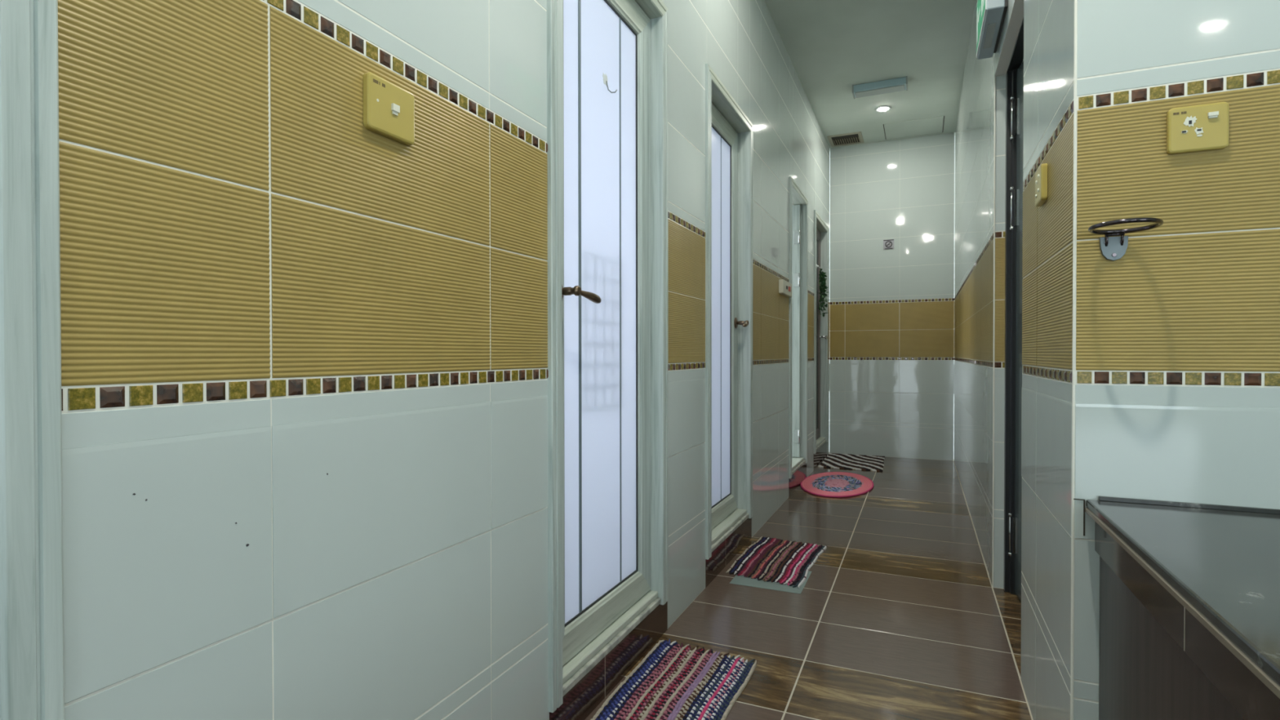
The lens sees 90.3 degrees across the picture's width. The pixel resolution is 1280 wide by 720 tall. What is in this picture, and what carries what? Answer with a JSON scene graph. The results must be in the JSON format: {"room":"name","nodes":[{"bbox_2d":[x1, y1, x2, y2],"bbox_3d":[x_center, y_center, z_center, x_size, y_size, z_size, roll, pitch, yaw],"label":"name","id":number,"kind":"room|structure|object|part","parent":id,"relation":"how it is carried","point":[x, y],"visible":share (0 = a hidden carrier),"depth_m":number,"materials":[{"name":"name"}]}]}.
{"room":"corridor","nodes":[
{"label":"corridor","id":0,"kind":"room"},
{"bbox_2d":[57,0,829,719],"bbox_3d":[-0.195,-0.516,1.649,0.104,2.900,9.669,0,1,24],"label":"wall","id":1,"kind":"structure","parent":0,"point":[267,292],"depth_m":0.95,"materials":[{"name":"white tile"}]},
{"bbox_2d":[0,0,64,719],"bbox_3d":[-0.754,-0.110,0.313,0.138,2.115,0.766,0,1,24],"label":"door","id":2,"kind":"structure","parent":1,"relation":"in","point":[32,660],"depth_m":0.61,"materials":[{"name":"white wood"}]},
{"bbox_2d":[133,473,328,546],"bbox_3d":[-0.508,0.194,0.818,0.001,0.095,0.252,0,1,24],"label":"dirt specks","id":3,"kind":"object","parent":1,"relation":"attached to","point":[134,494],"visible":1,"depth_m":0.81,"materials":[{"name":"grey"}]},
{"bbox_2d":[363,71,414,145],"bbox_3d":[-0.403,-0.406,1.032,0.016,0.087,0.100,0,1,24],"label":"wall switch","id":4,"kind":"object","parent":1,"relation":"attached to","point":[388,108],"visible":1,"depth_m":1.02,"materials":[{"name":"yellow plastic"}]},
{"bbox_2d":[546,0,668,719],"bbox_3d":[-0.081,-0.126,1.840,0.138,2.115,0.763,0,1,24],"label":"door","id":5,"kind":"structure","parent":1,"relation":"in","point":[607,240],"depth_m":1.85,"materials":[{"name":"white wood"}]},
{"bbox_3d":[-0.155,-0.170,1.599,0.079,0.056,0.133,0,1,24],"label":"handle","id":6,"kind":"part","parent":5,"relation":"part of","materials":[{"name":"gold metal"}]},
{"bbox_3d":[-0.110,-0.179,1.842,0.008,1.734,0.479,0,1,24],"label":"pane","id":7,"kind":"part","parent":5,"relation":"part of","materials":[{"name":"white glass"}]},
{"bbox_2d":[602,73,617,93],"bbox_3d":[-0.091,-0.804,1.852,0.053,0.058,0.019,0,1,-33],"label":"hook","id":8,"kind":"object","parent":5,"relation":"attached to","point":[605,77],"visible":1,"depth_m":1.85,"materials":[{"name":"white plastic"}]},
{"bbox_3d":[-0.101,0.797,1.848,0.089,0.040,0.649,0,1,24],"label":"sill","id":9,"kind":"part","parent":5,"relation":"part of","materials":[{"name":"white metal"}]},
{"bbox_2d":[705,63,753,587],"bbox_3d":[0.389,-0.136,2.931,0.115,2.115,0.767,0,1,24],"label":"door","id":10,"kind":"structure","parent":1,"relation":"in","point":[729,132],"depth_m":3.07,"materials":[{"name":"white wood"}]},
{"bbox_3d":[0.349,-0.193,2.938,0.008,1.727,0.483,0,1,24],"label":"pane","id":11,"kind":"part","parent":10,"relation":"part of","materials":[{"name":"white glass"}]},
{"bbox_3d":[0.379,0.779,2.935,0.089,0.040,0.653,0,1,24],"label":"sill","id":12,"kind":"part","parent":10,"relation":"part of","materials":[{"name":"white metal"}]},
{"bbox_3d":[0.500,-0.185,3.138,0.079,0.056,0.133,0,1,24],"label":"handle","id":13,"kind":"part","parent":10,"relation":"part of","materials":[{"name":"gold metal"}]},
{"bbox_2d":[778,279,791,297],"bbox_3d":[0.882,-0.440,3.924,0.032,0.096,0.387,0,1,24],"label":"wall switch","id":14,"kind":"object","parent":1,"relation":"attached to","point":[784,286],"visible":1,"depth_m":3.90,"materials":[{"name":"beige plastic"}]},
{"bbox_2d":[813,209,828,469],"bbox_3d":[1.546,-0.163,5.548,0.119,2.115,0.803,0,1,24],"label":"door","id":15,"kind":"structure","parent":1,"relation":"in","point":[820,228],"depth_m":5.79,"materials":[{"name":"grey wood"}]},
{"bbox_3d":[1.509,-0.229,5.554,0.010,1.709,0.519,0,1,24],"label":"panel","id":16,"kind":"part","parent":15,"relation":"part of","materials":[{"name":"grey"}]},
{"bbox_3d":[1.535,0.735,5.553,0.089,0.040,0.689,0,1,24],"label":"sill","id":17,"kind":"part","parent":15,"relation":"part of","materials":[{"name":"white wood"}]},
{"bbox_2d":[816,264,827,316],"bbox_3d":[1.614,-0.615,5.621,0.101,0.466,0.355,0,1,24],"label":"hanging greenery","id":18,"kind":"object","parent":15,"relation":"hanging from","point":[822,275],"visible":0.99,"depth_m":5.57,"materials":[{"name":"green plant"}]},
{"bbox_3d":[1.666,-0.211,5.770,0.079,0.056,0.133,0,1,24],"label":"handle","id":19,"kind":"part","parent":15,"relation":"part of","materials":[{"name":"silver metal"}]},
{"bbox_2d":[584,456,1033,719],"bbox_3d":[1.341,0.969,0.934,3.496,0.060,9.964,0,1,24],"label":"floor","id":20,"kind":"structure","parent":0,"point":[900,615],"depth_m":2.27,"materials":[{"name":"brown tile"}]},
{"bbox_2d":[590,639,756,719],"bbox_3d":[0.076,0.927,1.715,0.338,0.011,0.731,0,1,24],"label":"rag rug","id":21,"kind":"object","parent":20,"relation":"on","point":[673,682],"visible":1,"depth_m":1.80,"materials":[{"name":"multicoloured fabric"}]},
{"bbox_2d":[728,571,811,594],"bbox_3d":[0.559,0.922,2.702,0.290,0.001,0.282,0,1,24],"label":"sheet","id":22,"kind":"object","parent":20,"relation":"on","point":[737,580],"visible":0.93,"depth_m":2.62,"materials":[{"name":"grey"}]},
{"bbox_2d":[725,536,826,587],"bbox_3d":[0.641,0.915,2.930,0.353,0.011,0.662,0,1,24],"label":"rag rug","id":23,"kind":"object","parent":20,"relation":"on","point":[784,562],"visible":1,"depth_m":2.89,"materials":[{"name":"multicoloured fabric"}]},
{"bbox_2d":[800,471,873,497],"bbox_3d":[1.432,0.897,4.624,0.519,0.013,0.930,0,1,24],"label":"oval rug","id":24,"kind":"object","parent":20,"relation":"on","point":[829,484],"visible":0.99,"depth_m":4.56,"materials":[{"name":"pink fabric"}]},
{"bbox_2d":[817,453,884,471],"bbox_3d":[1.870,0.888,5.574,0.518,0.010,0.793,0,1,24],"label":"striped rug","id":25,"kind":"object","parent":20,"relation":"on","point":[833,460],"visible":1,"depth_m":5.51,"materials":[{"name":"fabric"}]},
{"bbox_2d":[1084,496,1279,719],"bbox_3d":[0.725,0.599,-0.011,0.762,0.659,2.355,0,1,24],"label":"countertop","id":26,"kind":"structure","parent":20,"relation":"on","point":[1189,593],"depth_m":0.89,"materials":[{"name":"brown"}]},
{"bbox_2d":[764,0,975,151],"bbox_3d":[1.357,-2.011,0.949,3.496,0.100,9.869,0,1,24],"label":"ceiling","id":27,"kind":"structure","parent":0,"point":[832,46],"depth_m":4.15,"materials":[{"name":"paint"}]},
{"bbox_2d":[826,131,863,146],"bbox_3d":[1.871,-2.002,5.784,0.290,0.012,0.310,0,1,24],"label":"ceiling vent","id":28,"kind":"object","parent":27,"relation":"in","point":[854,138],"visible":1,"depth_m":5.78,"materials":[{"name":"beige metal"}]},
{"bbox_2d":[852,75,907,98],"bbox_3d":[1.736,-1.969,4.604,0.370,0.055,0.128,0,1,24],"label":"emergency light","id":29,"kind":"object","parent":27,"relation":"attached to","point":[900,84],"visible":1,"depth_m":4.57,"materials":[{"name":"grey plastic"}]},
{"bbox_2d":[854,84,904,97],"bbox_3d":[1.736,-1.946,4.609,0.333,0.007,0.100,0,1,24],"label":"diffuser","id":30,"kind":"object","parent":29,"relation":"attached to","point":[873,90],"depth_m":4.59,"materials":[{"name":"grey plastic"}]},
{"bbox_2d":[875,105,891,111],"bbox_3d":[1.935,-1.997,5.062,0.124,0.008,0.124,0,1,24],"label":"recessed light","id":31,"kind":"object","parent":27,"relation":"in","point":[885,108],"visible":1,"depth_m":5.05,"materials":[{"name":"white plastic"}]},
{"bbox_2d":[883,115,944,139],"bbox_3d":[2.368,-2.004,5.506,0.473,0.003,0.422,0,1,24],"label":"access panel","id":32,"kind":"object","parent":27,"relation":"attached to","point":[931,125],"visible":1,"depth_m":5.49,"materials":[{"name":"paint"}]},
{"bbox_2d":[829,132,955,460],"bbox_3d":[2.312,-0.559,5.886,1.064,2.900,0.114,0,1,24],"label":"wall","id":33,"kind":"structure","parent":0,"point":[891,311],"depth_m":5.83,"materials":[{"name":"white tile"}]},
{"bbox_2d":[883,239,893,249],"bbox_3d":[2.280,-1.060,5.833,0.092,0.089,0.004,0,1,24],"label":"no smoking sign","id":34,"kind":"object","parent":33,"relation":"attached to","point":[889,243],"visible":1,"depth_m":5.83,"materials":[{"name":"white plastic"}]},
{"bbox_2d":[953,0,1074,719],"bbox_3d":[1.855,-0.535,3.401,0.114,2.900,4.808,0,1,24],"label":"wall","id":35,"kind":"structure","parent":0,"point":[1048,24],"depth_m":1.70,"materials":[{"name":"white tile"}]},
{"bbox_2d":[976,0,1007,59],"bbox_3d":[1.301,-1.314,2.359,0.069,0.222,0.410,0,1,24],"label":"exit sign","id":36,"kind":"object","parent":35,"relation":"attached to","point":[990,14],"visible":1,"depth_m":2.33,"materials":[{"name":"green"}]},
{"bbox_3d":[1.328,-1.313,2.347,0.010,0.202,0.370,0,1,24],"label":"mounting plate","id":37,"kind":"part","parent":36,"relation":"part of","materials":[{"name":"black metal"}]},
{"bbox_2d":[991,75,995,587],"bbox_3d":[1.431,-0.110,2.571,0.005,2.066,0.005,0,1,24],"label":"trim","id":38,"kind":"structure","parent":35,"relation":"attached to","point":[994,76],"depth_m":2.57,"materials":[{"name":"grey metal"}]},
{"bbox_2d":[1003,17,1023,600],"bbox_3d":[1.378,-0.123,2.155,0.165,2.100,0.815,0,1,24],"label":"door","id":39,"kind":"structure","parent":35,"relation":"in","point":[1015,73],"depth_m":2.50,"materials":[{"name":"black"}]},
{"bbox_3d":[1.368,-0.098,2.148,0.004,1.750,0.600,0,1,17],"label":"moulding","id":40,"kind":"part","parent":39,"relation":"part of","materials":[{"name":"grey"}]},
{"bbox_2d":[1035,163,1047,206],"bbox_3d":[0.952,-0.415,1.514,0.016,0.085,0.086,0,1,24],"label":"wall socket","id":41,"kind":"object","parent":35,"relation":"attached to","point":[1041,175],"visible":1,"depth_m":1.48,"materials":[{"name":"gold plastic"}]},
{"bbox_2d":[1073,0,1279,719],"bbox_3d":[1.876,-0.510,0.815,2.229,2.900,0.104,0,1,24],"label":"wall","id":42,"kind":"structure","parent":0,"point":[1177,384],"depth_m":1.16,"materials":[{"name":"white tile"}]},
{"bbox_2d":[1070,0,1077,719],"bbox_3d":[0.836,-0.513,1.222,0.005,2.900,0.005,0,1,24],"label":"trim","id":43,"kind":"structure","parent":42,"relation":"attached to","point":[1075,57],"depth_m":1.23,"materials":[{"name":"white tile"}]},
{"bbox_2d":[1073,498,1084,535],"bbox_3d":[0.844,0.302,1.222,0.018,0.070,0.001,0,1,24],"label":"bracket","id":44,"kind":"structure","parent":42,"relation":"attached to","point":[1073,499],"depth_m":1.22,"materials":[{"name":"grey metal"}]},
{"bbox_2d":[1088,217,1163,261],"bbox_3d":[0.871,-0.215,1.144,0.108,0.060,0.113,0,1,24],"label":"towel ring","id":45,"kind":"object","parent":42,"relation":"attached to","point":[1112,248],"visible":1,"depth_m":1.19,"materials":[{"name":"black metal"}]},
{"bbox_2d":[1166,102,1229,154],"bbox_3d":[1.000,-0.416,1.139,0.086,0.082,0.014,0,1,24],"label":"wall socket","id":46,"kind":"object","parent":42,"relation":"attached to","point":[1201,127],"visible":1,"depth_m":1.14,"materials":[{"name":"yellow plastic"}]},
{"bbox_3d":[0.450,-0.522,4.792,1.250,2.950,0.910,0,1,24],"label":"wall","id":47,"kind":"structure","parent":0,"visible":0},
{"bbox_2d":[788,176,808,497],"bbox_3d":[0.849,-0.153,4.640,0.630,2.115,0.708,0,1,24],"label":"door","id":48,"kind":"structure","parent":47,"relation":"in","point":[798,212],"depth_m":4.77,"materials":[{"name":"white wood"}]},
{"bbox_3d":[1.085,0.755,4.535,0.089,0.040,0.594,0,1,24],"label":"sill","id":49,"kind":"part","parent":48,"relation":"part of","materials":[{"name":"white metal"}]}
]}

